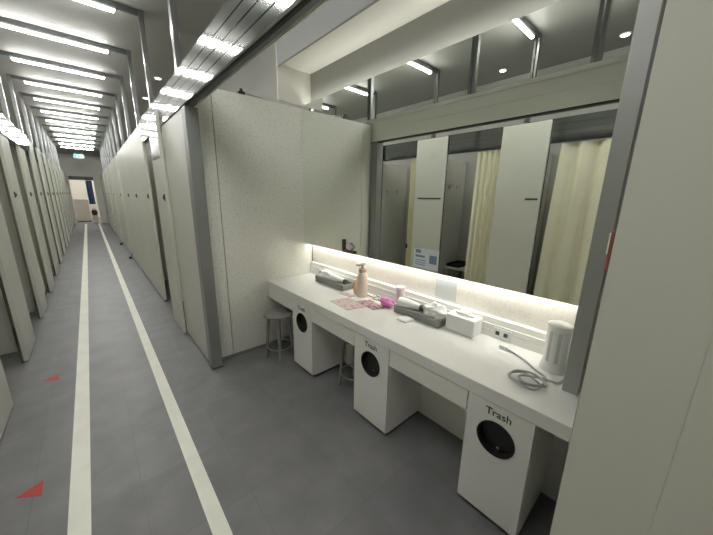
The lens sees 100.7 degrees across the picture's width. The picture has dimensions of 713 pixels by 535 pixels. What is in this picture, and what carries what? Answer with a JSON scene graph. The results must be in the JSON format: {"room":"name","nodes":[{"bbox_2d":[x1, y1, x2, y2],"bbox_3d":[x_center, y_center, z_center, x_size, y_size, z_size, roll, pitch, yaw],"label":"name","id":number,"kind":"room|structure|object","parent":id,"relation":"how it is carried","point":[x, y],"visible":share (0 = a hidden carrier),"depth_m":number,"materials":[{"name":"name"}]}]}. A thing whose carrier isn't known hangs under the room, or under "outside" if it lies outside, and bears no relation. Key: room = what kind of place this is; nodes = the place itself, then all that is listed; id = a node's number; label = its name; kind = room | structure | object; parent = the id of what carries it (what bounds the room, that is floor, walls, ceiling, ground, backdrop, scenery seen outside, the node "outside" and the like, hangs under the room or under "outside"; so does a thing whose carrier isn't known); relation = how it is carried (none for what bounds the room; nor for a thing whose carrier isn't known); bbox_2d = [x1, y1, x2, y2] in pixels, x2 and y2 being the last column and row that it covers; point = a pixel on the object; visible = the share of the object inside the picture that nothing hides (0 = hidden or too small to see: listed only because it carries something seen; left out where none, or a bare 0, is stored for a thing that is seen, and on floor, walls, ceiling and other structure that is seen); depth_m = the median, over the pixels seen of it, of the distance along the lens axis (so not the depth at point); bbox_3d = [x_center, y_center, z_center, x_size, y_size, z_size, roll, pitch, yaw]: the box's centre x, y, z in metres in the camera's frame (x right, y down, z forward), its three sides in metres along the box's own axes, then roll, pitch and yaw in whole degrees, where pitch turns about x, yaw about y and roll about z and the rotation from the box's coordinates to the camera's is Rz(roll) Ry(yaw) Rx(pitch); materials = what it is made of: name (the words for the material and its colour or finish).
{"room":"changing room","nodes":[
{"label":"changing room","id":0,"kind":"room"},
{"bbox_2d":[41,152,119,222],"bbox_3d":[-14.180,-4.081,15.583,3.630,3.470,0.120,-11,18,-40],"label":"wall","id":1,"kind":"structure","parent":0,"point":[91,166],"depth_m":15.37,"materials":[{"name":"white paint"}]},
{"bbox_2d":[68,176,92,180],"bbox_3d":[-14.309,-4.634,15.325,0.960,0.180,0.080,-11,18,-40],"label":"trim","id":2,"kind":"structure","parent":1,"relation":"attached to","point":[69,177],"depth_m":15.26,"materials":[{"name":"black plastic"}]},
{"bbox_2d":[66,175,101,223],"bbox_3d":[-14.335,-3.551,15.569,1.090,2.440,0.170,-11,18,-40],"label":"trim","id":3,"kind":"structure","parent":1,"relation":"attached to","point":[66,175],"depth_m":15.38,"materials":[{"name":"white metal"}]},
{"bbox_2d":[69,180,99,218],"bbox_3d":[-16.826,-4.814,18.478,3.630,3.470,0.100,-11,18,-40],"label":"wall","id":4,"kind":"structure","parent":0,"point":[78,187],"depth_m":18.26,"materials":[{"name":"beige paint"}]},
{"bbox_2d":[85,180,95,203],"bbox_3d":[-14.412,-4.063,15.986,0.260,1.240,0.074,-11,18,-40],"label":"hanging cloth","id":5,"kind":"object","parent":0,"point":[89,187],"visible":1,"depth_m":15.98,"materials":[{"name":"blue fabric"}]},
{"bbox_2d":[0,0,226,157],"bbox_3d":[-7.380,-3.943,7.761,3.830,0.100,28.700,-11,18,-40],"label":"ceiling","id":6,"kind":"structure","parent":0,"point":[118,29],"depth_m":4.07,"materials":[{"name":"paint"}]},
{"bbox_2d":[0,50,130,137],"bbox_3d":[-4.407,-2.588,4.524,1.424,0.940,0.060,-11,18,-40],"label":"lamp","id":7,"kind":"object","parent":6,"relation":"hanging from","point":[16,57],"visible":0.94,"depth_m":4.39,"materials":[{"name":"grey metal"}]},
{"bbox_2d":[6,74,124,145],"bbox_3d":[-5.206,-2.810,5.398,1.424,0.940,0.060,-11,18,-40],"label":"lamp","id":8,"kind":"object","parent":6,"relation":"hanging from","point":[26,80],"visible":0.93,"depth_m":5.17,"materials":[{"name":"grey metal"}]},
{"bbox_2d":[18,92,119,151],"bbox_3d":[-6.005,-3.031,6.272,1.424,0.940,0.060,-11,18,-40],"label":"lamp","id":9,"kind":"object","parent":6,"relation":"hanging from","point":[36,97],"visible":0.94,"depth_m":6.06,"materials":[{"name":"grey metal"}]},
{"bbox_2d":[0,16,139,125],"bbox_3d":[-3.608,-2.367,3.649,1.424,0.940,0.060,-11,18,-40],"label":"lamp","id":10,"kind":"object","parent":6,"relation":"hanging from","point":[4,22],"visible":0.95,"depth_m":3.64,"materials":[{"name":"grey metal"}]},
{"bbox_2d":[27,105,115,155],"bbox_3d":[-6.804,-3.252,7.147,1.424,0.940,0.060,-11,18,-40],"label":"lamp","id":11,"kind":"object","parent":6,"relation":"hanging from","point":[47,110],"visible":0.94,"depth_m":6.94,"materials":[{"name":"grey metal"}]},
{"bbox_2d":[35,116,112,159],"bbox_3d":[-7.603,-3.474,8.021,1.424,0.940,0.060,-11,18,-40],"label":"lamp","id":12,"kind":"object","parent":6,"relation":"hanging from","point":[36,117],"visible":0.93,"depth_m":7.83,"materials":[{"name":"grey metal"}]},
{"bbox_2d":[40,124,110,162],"bbox_3d":[-8.402,-3.695,8.895,1.424,0.940,0.060,-11,18,-40],"label":"lamp","id":13,"kind":"object","parent":6,"relation":"hanging from","point":[41,125],"visible":0.96,"depth_m":8.70,"materials":[{"name":"grey metal"}]},
{"bbox_2d":[44,130,107,165],"bbox_3d":[-9.201,-3.916,9.770,1.424,0.940,0.060,-11,18,-40],"label":"lamp","id":14,"kind":"object","parent":6,"relation":"hanging from","point":[53,132],"visible":0.98,"depth_m":9.58,"materials":[{"name":"grey metal"}]},
{"bbox_2d":[48,136,106,167],"bbox_3d":[-10.001,-4.137,10.644,1.424,0.940,0.060,-11,18,-40],"label":"lamp","id":15,"kind":"object","parent":6,"relation":"hanging from","point":[49,137],"visible":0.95,"depth_m":10.47,"materials":[{"name":"grey metal"}]},
{"bbox_2d":[51,140,104,169],"bbox_3d":[-10.800,-4.359,11.518,1.424,0.940,0.060,-11,18,-40],"label":"lamp","id":16,"kind":"object","parent":6,"relation":"hanging from","point":[52,141],"visible":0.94,"depth_m":11.35,"materials":[{"name":"grey metal"}]},
{"bbox_2d":[54,144,103,170],"bbox_3d":[-11.599,-4.580,12.393,1.424,0.940,0.060,-11,18,-40],"label":"lamp","id":17,"kind":"object","parent":6,"relation":"hanging from","point":[55,145],"visible":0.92,"depth_m":12.23,"materials":[{"name":"grey metal"}]},
{"bbox_2d":[73,148,84,158],"bbox_3d":[-12.079,-4.959,12.819,0.340,0.415,0.055,-11,18,-40],"label":"exit sign","id":18,"kind":"object","parent":6,"relation":"hanging from","point":[81,156],"visible":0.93,"depth_m":12.83,"materials":[{"name":"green plastic"}]},
{"bbox_2d":[76,0,153,105],"bbox_3d":[-2.809,-2.146,2.775,1.424,0.940,0.060,-11,18,-40],"label":"lamp","id":19,"kind":"object","parent":6,"relation":"hanging from","point":[108,5],"visible":0.92,"depth_m":3.11,"materials":[{"name":"grey metal"}]},
{"bbox_2d":[167,0,181,70],"bbox_3d":[-1.927,-1.902,1.810,1.424,0.940,0.060,-11,18,-40],"label":"lamp","id":20,"kind":"object","parent":6,"relation":"hanging from","point":[172,10],"visible":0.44,"depth_m":2.28,"materials":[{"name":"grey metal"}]},
{"bbox_2d":[275,0,449,105],"bbox_3d":[0.290,-1.854,1.848,0.364,0.977,2.718,-11,18,-40],"label":"ceiling beam","id":21,"kind":"structure","parent":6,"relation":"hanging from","point":[335,30],"depth_m":2.29,"materials":[{"name":"white paint"}]},
{"bbox_2d":[145,44,312,260],"bbox_3d":[-6.014,-2.470,9.383,0.100,3.470,28.700,-11,18,-40],"label":"wall","id":22,"kind":"structure","parent":0,"point":[258,78],"depth_m":3.80,"materials":[{"name":"grey paint"}]},
{"bbox_2d":[310,76,577,338],"bbox_3d":[0.420,-1.020,2.178,0.020,2.750,2.718,-11,18,-40],"label":"backsplash","id":23,"kind":"structure","parent":22,"relation":"attached to","point":[525,309],"depth_m":2.02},
{"bbox_2d":[267,272,580,441],"bbox_3d":[0.175,0.375,2.306,0.575,0.070,2.716,-11,18,-40],"label":"countertop","id":24,"kind":"structure","parent":23,"relation":"attached to","point":[478,365],"depth_m":1.69,"materials":[{"name":"white"}]},
{"bbox_2d":[268,287,292,309],"bbox_3d":[-0.760,0.301,2.951,0.020,0.115,0.500,-11,18,-40],"label":"rail","id":25,"kind":"object","parent":24,"relation":"attached to","point":[280,298],"visible":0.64,"depth_m":2.93,"materials":[{"name":"white laminate"}]},
{"bbox_2d":[312,310,354,345],"bbox_3d":[-0.190,0.459,2.327,0.020,0.115,0.550,-11,18,-40],"label":"drawer","id":26,"kind":"object","parent":24,"relation":"attached to","point":[337,329],"visible":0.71,"depth_m":2.29,"materials":[{"name":"white laminate"}]},
{"bbox_2d":[315,275,353,290],"bbox_3d":[-0.226,0.144,2.970,0.148,0.058,0.465,-11,18,-40],"label":"basket","id":27,"kind":"object","parent":24,"relation":"on","point":[340,286],"visible":0.6,"depth_m":2.87,"materials":[{"name":"grey plastic"}]},
{"bbox_2d":[317,269,332,279],"bbox_3d":[-0.319,0.081,3.054,0.138,0.132,0.234,-11,18,-40],"label":"towel","id":28,"kind":"object","parent":27,"relation":"in","point":[325,273],"visible":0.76,"depth_m":3.01,"materials":[{"name":"white fabric"}]},
{"bbox_2d":[329,274,347,283],"bbox_3d":[-0.166,0.115,2.887,0.215,0.086,0.113,13,18,41],"label":"hair dryer","id":29,"kind":"object","parent":27,"relation":"in","point":[335,278],"visible":0.98,"depth_m":2.85,"materials":[{"name":"white plastic"}]},
{"bbox_2d":[339,292,354,296],"bbox_3d":[-0.082,0.247,2.668,0.065,0.003,0.150,-11,18,-40],"label":"leaflet","id":30,"kind":"object","parent":24,"relation":"on","point":[344,293],"visible":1,"depth_m":2.67,"materials":[{"name":"pink paper"}]},
{"bbox_2d":[330,297,365,309],"bbox_3d":[-0.073,0.299,2.449,0.184,0.003,0.275,-8,16,-32],"label":"leaflet","id":31,"kind":"object","parent":24,"relation":"on","point":[348,303],"visible":1,"depth_m":2.44,"materials":[{"name":"pink paper"}]},
{"bbox_2d":[353,280,356,293],"bbox_3d":[-0.006,0.176,2.699,0.049,0.130,0.050,-11,18,-40],"label":"tube","id":32,"kind":"object","parent":24,"relation":"on","point":[355,281],"visible":0.71,"depth_m":2.68,"materials":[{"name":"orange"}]},
{"bbox_2d":[356,263,367,297],"bbox_3d":[0.043,0.111,2.603,0.118,0.302,0.096,-11,18,-40],"label":"pump bottle","id":33,"kind":"object","parent":24,"relation":"on","point":[362,278],"visible":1,"depth_m":2.58,"materials":[{"name":"beige plastic"}]},
{"bbox_2d":[356,299,383,309],"bbox_3d":[0.110,0.305,2.424,0.136,0.003,0.236,-6,15,-28],"label":"leaflet","id":34,"kind":"object","parent":24,"relation":"on","point":[369,303],"visible":1,"depth_m":2.42,"materials":[{"name":"pink paper"}]},
{"bbox_2d":[367,294,380,300],"bbox_3d":[0.124,0.249,2.611,0.112,0.033,0.429,-11,18,-40],"label":"cable","id":35,"kind":"object","parent":24,"relation":"on","point":[378,296],"visible":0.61,"depth_m":2.57,"materials":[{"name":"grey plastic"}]},
{"bbox_2d":[379,297,394,307],"bbox_3d":[0.244,0.283,2.396,0.090,0.083,0.152,-11,18,-40],"label":"pouch","id":36,"kind":"object","parent":24,"relation":"on","point":[387,302],"visible":0.98,"depth_m":2.36,"materials":[{"name":"pink fabric"}]},
{"bbox_2d":[396,285,405,303],"bbox_3d":[0.354,0.234,2.388,0.078,0.172,0.078,-11,18,-40],"label":"tub","id":37,"kind":"object","parent":24,"relation":"on","point":[400,289],"visible":0.76,"depth_m":2.35,"materials":[{"name":"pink plastic"}]},
{"bbox_2d":[397,315,413,322],"bbox_3d":[0.354,0.373,2.141,0.100,0.015,0.080,-11,18,-40],"label":"saucer","id":38,"kind":"object","parent":24,"relation":"on","point":[405,318],"visible":1,"depth_m":2.13,"materials":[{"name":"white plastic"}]},
{"bbox_2d":[394,304,445,328],"bbox_3d":[0.476,0.342,2.187,0.148,0.058,0.405,-11,18,-40],"label":"basket","id":39,"kind":"object","parent":24,"relation":"on","point":[418,315],"visible":0.56,"depth_m":2.12,"materials":[{"name":"grey plastic"}]},
{"bbox_2d":[397,297,423,310],"bbox_3d":[0.416,0.279,2.236,0.215,0.086,0.113,12,17,38],"label":"hair dryer","id":40,"kind":"object","parent":39,"relation":"in","point":[403,302],"visible":0.94,"depth_m":2.21,"materials":[{"name":"white plastic"}]},
{"bbox_2d":[423,301,446,320],"bbox_3d":[0.559,0.317,2.092,0.130,0.147,0.199,-11,18,-40],"label":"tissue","id":41,"kind":"object","parent":39,"relation":"in","point":[434,310],"visible":0.82,"depth_m":2.05,"materials":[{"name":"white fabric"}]},
{"bbox_2d":[389,350,468,408],"bbox_3d":[0.392,0.620,1.690,0.020,0.115,0.525,-11,18,-40],"label":"rail","id":42,"kind":"object","parent":24,"relation":"attached to","point":[451,391],"visible":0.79,"depth_m":1.65,"materials":[{"name":"white laminate"}]},
{"bbox_2d":[310,261,570,363],"bbox_3d":[0.331,0.227,2.506,0.039,0.130,2.575,-11,18,-40],"label":"ledge","id":43,"kind":"object","parent":24,"relation":"on","point":[523,336],"visible":0.6,"depth_m":1.95,"materials":[{"name":"white laminate"}]},
{"bbox_2d":[492,327,511,341],"bbox_3d":[0.907,0.417,1.844,0.008,0.065,0.110,-11,18,-40],"label":"power socket","id":44,"kind":"object","parent":43,"relation":"attached to","point":[502,334],"visible":1,"depth_m":1.84,"materials":[{"name":"white plastic"}]},
{"bbox_2d":[445,309,482,337],"bbox_3d":[0.714,0.354,1.961,0.120,0.147,0.200,-11,18,-40],"label":"tissue box","id":45,"kind":"object","parent":24,"relation":"on","point":[461,321],"visible":1,"depth_m":1.92,"materials":[{"name":"white plastic"}]},
{"bbox_2d":[499,344,562,390],"bbox_3d":[0.833,0.510,1.553,0.250,0.036,0.395,-4,14,-20],"label":"cable","id":46,"kind":"object","parent":24,"relation":"on","point":[544,380],"visible":0.99,"depth_m":1.43,"materials":[{"name":"grey plastic"}]},
{"bbox_2d":[539,320,573,375],"bbox_3d":[1.031,0.407,1.521,0.124,0.258,0.124,-11,18,-40],"label":"canister","id":47,"kind":"object","parent":24,"relation":"on","point":[553,361],"visible":0.95,"depth_m":1.49,"materials":[{"name":"white plastic"}]},
{"bbox_2d":[561,0,665,395],"bbox_3d":[1.075,-0.304,1.224,0.220,1.780,0.062,-11,18,-40],"label":"end post","id":48,"kind":"object","parent":24,"relation":"on","point":[649,16],"visible":0.75,"depth_m":1.14,"materials":[{"name":"grey metal"}]},
{"bbox_2d":[310,0,561,101],"bbox_3d":[0.423,-1.493,2.052,0.002,0.429,2.685,-11,18,-40],"label":"ceiling beam","id":49,"kind":"structure","parent":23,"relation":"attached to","point":[452,22],"depth_m":2.01,"materials":[{"name":"grey paint"}]},
{"bbox_2d":[435,278,456,301],"bbox_3d":[0.650,0.163,2.151,0.002,0.140,0.170,-11,18,-40],"label":"sheet","id":50,"kind":"object","parent":23,"relation":"attached to","point":[445,289],"visible":1,"depth_m":2.15,"materials":[{"name":"grey paper"}]},
{"bbox_2d":[301,0,639,305],"bbox_3d":[0.322,-0.727,2.254,0.109,1.398,2.582,-11,18,-40],"label":"wall mirror","id":51,"kind":"object","parent":22,"relation":"attached to","point":[488,151],"visible":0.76,"depth_m":1.70,"materials":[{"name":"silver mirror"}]},
{"bbox_2d":[342,239,354,253],"bbox_3d":[-0.078,-0.193,2.729,0.024,0.120,0.175,-11,18,-40],"label":"clip","id":52,"kind":"object","parent":51,"relation":"attached to","point":[349,246],"visible":1,"depth_m":2.73,"materials":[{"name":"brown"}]},
{"bbox_2d":[413,247,438,270],"bbox_3d":[0.496,-0.062,2.112,0.003,0.144,0.210,-11,18,-40],"label":"notice sign","id":53,"kind":"object","parent":51,"relation":"attached to","point":[423,258],"visible":1,"depth_m":2.11,"materials":[{"name":"white paper"}]},
{"bbox_2d":[415,249,436,265],"bbox_3d":[0.495,-0.066,2.110,0.001,0.112,0.180,-11,18,-40],"label":"print","id":54,"kind":"object","parent":53,"relation":"attached to","point":[423,257],"depth_m":2.11,"materials":[{"name":"white paper"}]},
{"bbox_2d":[0,219,555,534],"bbox_3d":[-7.439,-0.470,8.587,3.830,0.100,28.700,-11,18,-40],"label":"floor","id":55,"kind":"structure","parent":0,"point":[283,449],"depth_m":1.96,"materials":[{"name":"grey plastic"}]},
{"bbox_2d":[0,288,18,354],"bbox_3d":[-3.763,-0.159,2.436,1.060,2.260,0.025,-11,18,-40],"label":"board","id":56,"kind":"object","parent":55,"relation":"on","point":[7,341],"visible":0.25,"depth_m":2.91,"materials":[{"name":"laminate"}]},
{"bbox_2d":[0,168,36,313],"bbox_3d":[-4.669,-0.410,3.426,1.060,2.260,0.025,-11,18,-40],"label":"board","id":57,"kind":"object","parent":55,"relation":"on","point":[4,200],"visible":0.29,"depth_m":3.75,"materials":[{"name":"metal"}]},
{"bbox_2d":[10,146,46,289],"bbox_3d":[-5.574,-0.660,4.417,1.060,2.260,0.025,-11,18,-40],"label":"board","id":58,"kind":"object","parent":55,"relation":"on","point":[11,148],"visible":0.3,"depth_m":4.67,"materials":[{"name":"laminate"}]},
{"bbox_2d":[16,480,43,497],"bbox_3d":[-1.785,1.232,1.609,0.105,0.002,0.120,-11,18,-40],"label":"floor marking","id":59,"kind":"object","parent":55,"relation":"on","point":[36,490],"depth_m":1.62,"materials":[{"name":"red paint"}]},
{"bbox_2d":[0,134,75,442],"bbox_3d":[-8.325,-1.739,8.209,0.072,2.515,18.307,-11,18,-40],"label":"doors","id":60,"kind":"structure","parent":55,"relation":"on","point":[10,282],"depth_m":3.84,"materials":[{"name":"laminate"}]},
{"bbox_2d":[0,113,30,152],"bbox_3d":[-4.497,-1.794,3.760,0.048,0.255,4.080,-11,18,-40],"label":"header beam","id":61,"kind":"structure","parent":60,"relation":"on","point":[8,130],"depth_m":4.12,"materials":[{"name":"silver metal"}]},
{"bbox_2d":[8,141,61,175],"bbox_3d":[-7.603,-2.625,7.064,0.080,0.268,21.500,-11,18,-40],"label":"header beam","id":62,"kind":"structure","parent":60,"relation":"attached to","point":[10,143],"depth_m":6.31,"materials":[{"name":"silver metal"}]},
{"bbox_2d":[30,233,44,291],"bbox_3d":[-4.701,-0.630,4.157,0.082,2.150,0.570,-11,18,-40],"label":"curtain","id":63,"kind":"object","parent":62,"relation":"hanging from","point":[30,233],"visible":0.02,"depth_m":4.50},
{"bbox_2d":[26,155,53,273],"bbox_3d":[-6.479,-0.911,5.407,1.060,2.260,0.025,-11,18,-40],"label":"board","id":64,"kind":"object","parent":55,"relation":"on","point":[26,155],"visible":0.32,"depth_m":5.69,"materials":[{"name":"laminate"}]},
{"bbox_2d":[36,161,58,261],"bbox_3d":[-7.384,-1.162,6.398,1.060,2.260,0.025,-11,18,-40],"label":"board","id":65,"kind":"object","parent":55,"relation":"on","point":[36,161],"visible":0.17,"depth_m":6.67,"materials":[{"name":"metal"}]},
{"bbox_2d":[43,374,59,380],"bbox_3d":[-2.687,0.982,2.596,0.105,0.002,0.120,-11,18,-40],"label":"floor marking","id":66,"kind":"object","parent":55,"relation":"on","point":[56,377],"depth_m":2.60,"materials":[{"name":"red paint"}]},
{"bbox_2d":[67,224,91,534],"bbox_3d":[-6.387,-0.115,6.950,0.087,0.002,24.000,-11,18,-40],"label":"floor marking","id":67,"kind":"object","parent":55,"relation":"on","point":[79,514],"depth_m":2.01,"materials":[{"name":"white paint"}]},
{"bbox_2d":[73,199,91,221],"bbox_3d":[-15.492,-3.232,16.721,0.600,1.250,0.400,-11,18,-40],"label":"cabinet","id":68,"kind":"object","parent":55,"relation":"on","point":[82,208],"visible":1,"depth_m":16.57,"materials":[{"name":"beige wood"}]},
{"bbox_2d":[91,209,98,222],"bbox_3d":[-14.477,-2.891,16.356,0.271,0.787,0.240,-11,18,-40],"label":"trash can","id":69,"kind":"object","parent":55,"relation":"on","point":[94,212],"visible":1,"depth_m":16.29,"materials":[{"name":"white plastic"}]},
{"bbox_2d":[100,111,185,332],"bbox_3d":[-7.836,-2.052,9.592,0.085,2.500,17.617,-11,18,-40],"label":"wall","id":70,"kind":"structure","parent":55,"relation":"on","point":[153,123],"depth_m":4.67,"materials":[{"name":"laminate"}]},
{"bbox_2d":[139,0,328,143],"bbox_3d":[-0.622,-1.196,1.534,0.096,0.273,6.690,-11,18,-40],"label":"header beam","id":71,"kind":"structure","parent":70,"relation":"attached to","point":[241,31],"depth_m":1.54,"materials":[{"name":"silver metal"}]},
{"bbox_2d":[162,143,182,300],"bbox_3d":[-2.574,-0.590,4.148,0.074,2.145,0.450,-11,18,-40],"label":"curtain","id":72,"kind":"object","parent":71,"relation":"hanging from","point":[162,143],"visible":0.15,"depth_m":4.06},
{"bbox_2d":[147,155,167,279],"bbox_3d":[-3.279,-0.927,5.702,1.005,2.260,0.025,-11,18,-40],"label":"board","id":73,"kind":"object","parent":55,"relation":"on","point":[149,157],"visible":0.14,"depth_m":5.37,"materials":[{"name":"metal"}]},
{"bbox_2d":[98,223,232,534],"bbox_3d":[-5.999,-0.189,7.286,0.074,0.002,24.000,-11,18,-40],"label":"floor marking","id":74,"kind":"object","parent":55,"relation":"on","point":[215,516],"depth_m":2.01,"materials":[{"name":"white paint"}]},
{"bbox_2d":[161,110,208,361],"bbox_3d":[-1.681,-0.241,2.926,0.035,2.260,0.865,-11,18,-40],"label":"partition panel","id":75,"kind":"object","parent":55,"relation":"on","point":[172,130],"visible":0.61,"depth_m":2.85,"materials":[{"name":"laminate"}]},
{"bbox_2d":[181,106,223,369],"bbox_3d":[-1.336,-0.154,2.585,0.103,2.262,0.118,-11,18,-40],"label":"post","id":76,"kind":"object","parent":55,"relation":"on","point":[190,120],"visible":1,"depth_m":2.51,"materials":[{"name":"grey metal"}]},
{"bbox_2d":[195,89,311,359],"bbox_3d":[-0.938,-0.356,3.012,1.100,2.470,0.054,-11,18,-40],"label":"wall","id":77,"kind":"structure","parent":55,"relation":"on","point":[251,147],"depth_m":2.88,"materials":[{"name":"grey"}]},
{"bbox_2d":[237,88,277,102],"bbox_3d":[-0.904,-1.584,2.728,0.390,0.050,0.040,-11,18,-40],"label":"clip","id":78,"kind":"object","parent":77,"relation":"on","point":[239,91],"visible":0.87,"depth_m":2.66,"materials":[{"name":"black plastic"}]},
{"bbox_2d":[263,307,293,363],"bbox_3d":[-0.778,0.676,2.975,0.286,0.489,0.286,9,16,30],"label":"stool","id":79,"kind":"object","parent":55,"relation":"on","point":[278,313],"visible":0.98,"depth_m":2.91,"materials":[{"name":"grey metal"}]},
{"bbox_2d":[292,299,345,376],"bbox_3d":[-0.352,0.622,2.829,0.394,0.669,0.325,-11,18,-40],"label":"base cabinet","id":80,"kind":"object","parent":55,"relation":"on","point":[317,350],"visible":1,"depth_m":2.70,"materials":[{"name":"white laminate"}]},
{"bbox_2d":[338,337,354,385],"bbox_3d":[-0.012,0.794,2.533,0.286,0.489,0.286,13,18,41],"label":"stool","id":81,"kind":"object","parent":55,"relation":"on","point":[342,340],"visible":0.34,"depth_m":2.52,"materials":[{"name":"grey metal"}]},
{"bbox_2d":[354,332,421,434],"bbox_3d":[0.236,0.785,2.186,0.394,0.669,0.330,-11,18,-40],"label":"trash can","id":82,"kind":"object","parent":55,"relation":"on","point":[386,397],"visible":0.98,"depth_m":2.06,"materials":[{"name":"white laminate"}]},
{"bbox_2d":[345,343,568,500],"bbox_3d":[0.259,0.719,2.465,0.020,0.670,2.710,-11,18,-40],"label":"board","id":83,"kind":"object","parent":55,"relation":"on","point":[449,415],"visible":0.02,"depth_m":2.03,"materials":[{"name":"white laminate"}]},
{"bbox_2d":[457,391,553,534],"bbox_3d":[0.802,0.942,1.567,0.394,0.669,0.305,-11,18,-40],"label":"trash can","id":84,"kind":"object","parent":55,"relation":"on","point":[505,456],"visible":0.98,"depth_m":1.43,"materials":[{"name":"white laminate"}]},
{"bbox_2d":[549,0,712,534],"bbox_3d":[0.893,0.484,0.104,0.034,2.240,1.388,-11,18,-40],"label":"wall","id":85,"kind":"structure","parent":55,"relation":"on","point":[639,460],"depth_m":0.47,"materials":[{"name":"laminate"}]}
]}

